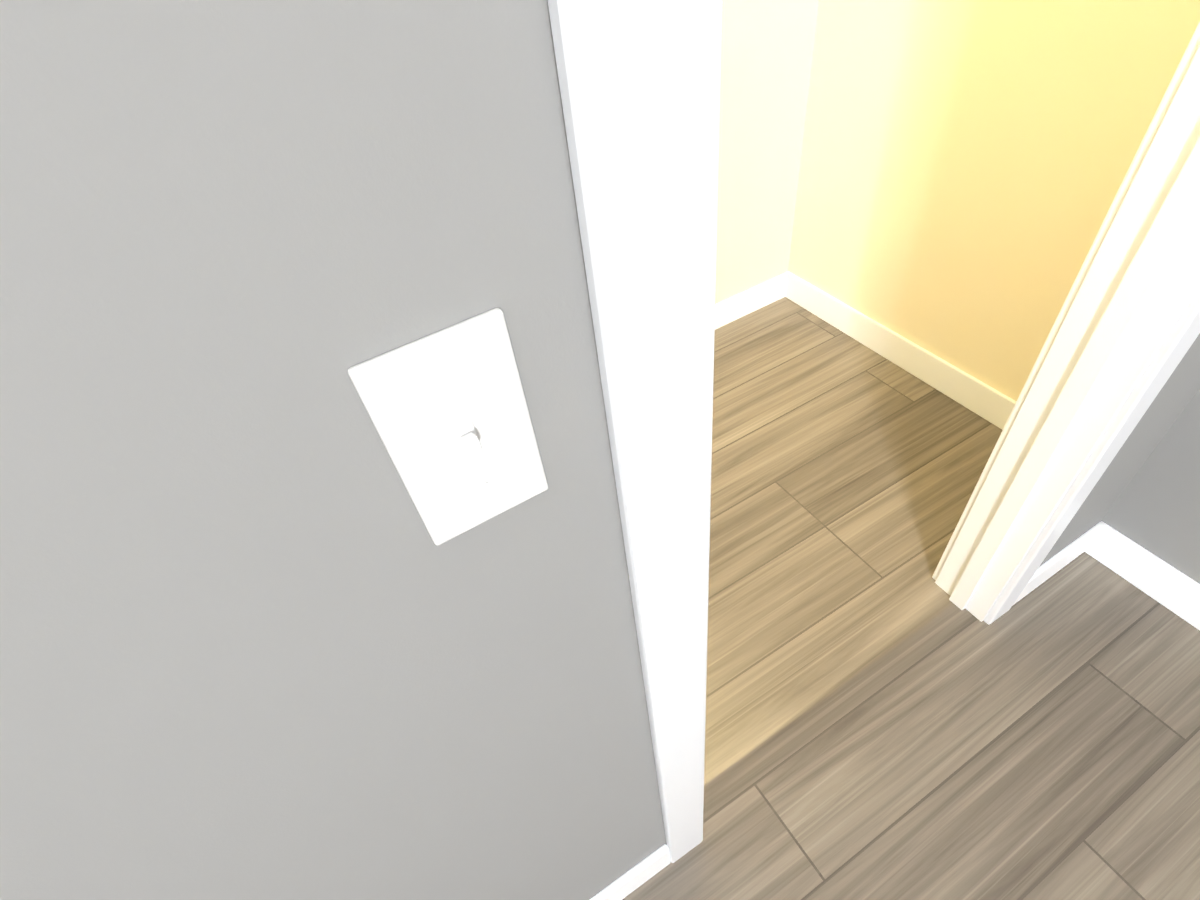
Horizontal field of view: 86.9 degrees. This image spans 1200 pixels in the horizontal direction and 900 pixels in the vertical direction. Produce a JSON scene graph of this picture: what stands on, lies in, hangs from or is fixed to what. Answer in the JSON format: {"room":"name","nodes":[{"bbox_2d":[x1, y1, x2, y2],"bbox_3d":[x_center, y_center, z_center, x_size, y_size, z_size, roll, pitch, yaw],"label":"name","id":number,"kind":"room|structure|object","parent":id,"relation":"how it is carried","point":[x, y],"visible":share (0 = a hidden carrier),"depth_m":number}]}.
{"room":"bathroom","nodes":[
{"label":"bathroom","id":0,"kind":"room"},
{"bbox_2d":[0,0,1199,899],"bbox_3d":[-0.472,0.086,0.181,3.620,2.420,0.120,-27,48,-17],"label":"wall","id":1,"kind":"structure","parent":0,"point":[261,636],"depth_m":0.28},
{"bbox_2d":[348,308,547,544],"bbox_3d":[-0.065,-0.001,0.316,0.072,0.125,0.020,-27,48,-17],"label":"light switch","id":2,"kind":"object","parent":1,"relation":"attached to","point":[447,411],"visible":1,"depth_m":0.31},
{"bbox_2d":[589,844,670,899],"bbox_3d":[-0.860,1.204,0.784,2.295,0.100,0.012,-27,48,-17],"label":"baseboard","id":3,"kind":"structure","parent":1,"relation":"attached to","point":[659,859],"depth_m":1.07},
{"bbox_2d":[547,0,1199,862],"bbox_3d":[0.400,-0.181,0.526,0.910,2.105,0.015,-27,48,-17],"label":"door frame","id":4,"kind":"structure","parent":1,"relation":"attached to","point":[639,82],"depth_m":0.33},
{"bbox_2d":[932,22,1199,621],"bbox_3d":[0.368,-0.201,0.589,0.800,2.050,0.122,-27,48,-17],"label":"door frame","id":5,"kind":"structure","parent":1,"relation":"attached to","point":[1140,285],"depth_m":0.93},
{"bbox_2d":[715,0,818,303],"bbox_3d":[-0.506,-0.924,1.164,2.640,2.420,0.120,-27,48,-17],"label":"wall","id":6,"kind":"structure","parent":0,"point":[767,46],"depth_m":1.85},
{"bbox_2d":[715,271,786,329],"bbox_3d":[-0.344,-0.083,1.950,2.400,0.100,0.015,-27,48,-17],"label":"baseboard","id":7,"kind":"structure","parent":6,"relation":"attached to","point":[763,294],"depth_m":2.24},
{"bbox_2d":[622,297,1199,899],"bbox_3d":[0.398,1.638,0.275,3.820,0.050,5.140,-27,48,-17],"label":"floor","id":8,"kind":"structure","parent":0,"point":[1041,741],"depth_m":1.31},
{"bbox_2d":[788,0,1199,400],"bbox_3d":[0.882,-1.113,1.133,0.120,2.420,1.110,-27,48,-17],"label":"wall","id":9,"kind":"structure","parent":0,"point":[965,165],"depth_m":1.55},
{"bbox_2d":[787,271,1015,429],"bbox_3d":[0.961,-0.274,1.933,0.012,0.100,1.080,-27,48,-17],"label":"baseboard","id":10,"kind":"structure","parent":9,"relation":"attached to","point":[995,407],"depth_m":1.95},
{"bbox_2d":[1101,389,1199,583],"bbox_3d":[1.985,0.427,-0.526,0.120,2.420,3.670,-27,48,-17],"label":"wall","id":11,"kind":"structure","parent":0,"point":[1155,509],"depth_m":1.28},
{"bbox_2d":[1061,521,1199,629],"bbox_3d":[2.054,1.258,0.283,0.015,0.100,3.670,-27,48,-17],"label":"baseboard","id":12,"kind":"structure","parent":11,"relation":"attached to","point":[1163,583],"depth_m":1.38}
]}

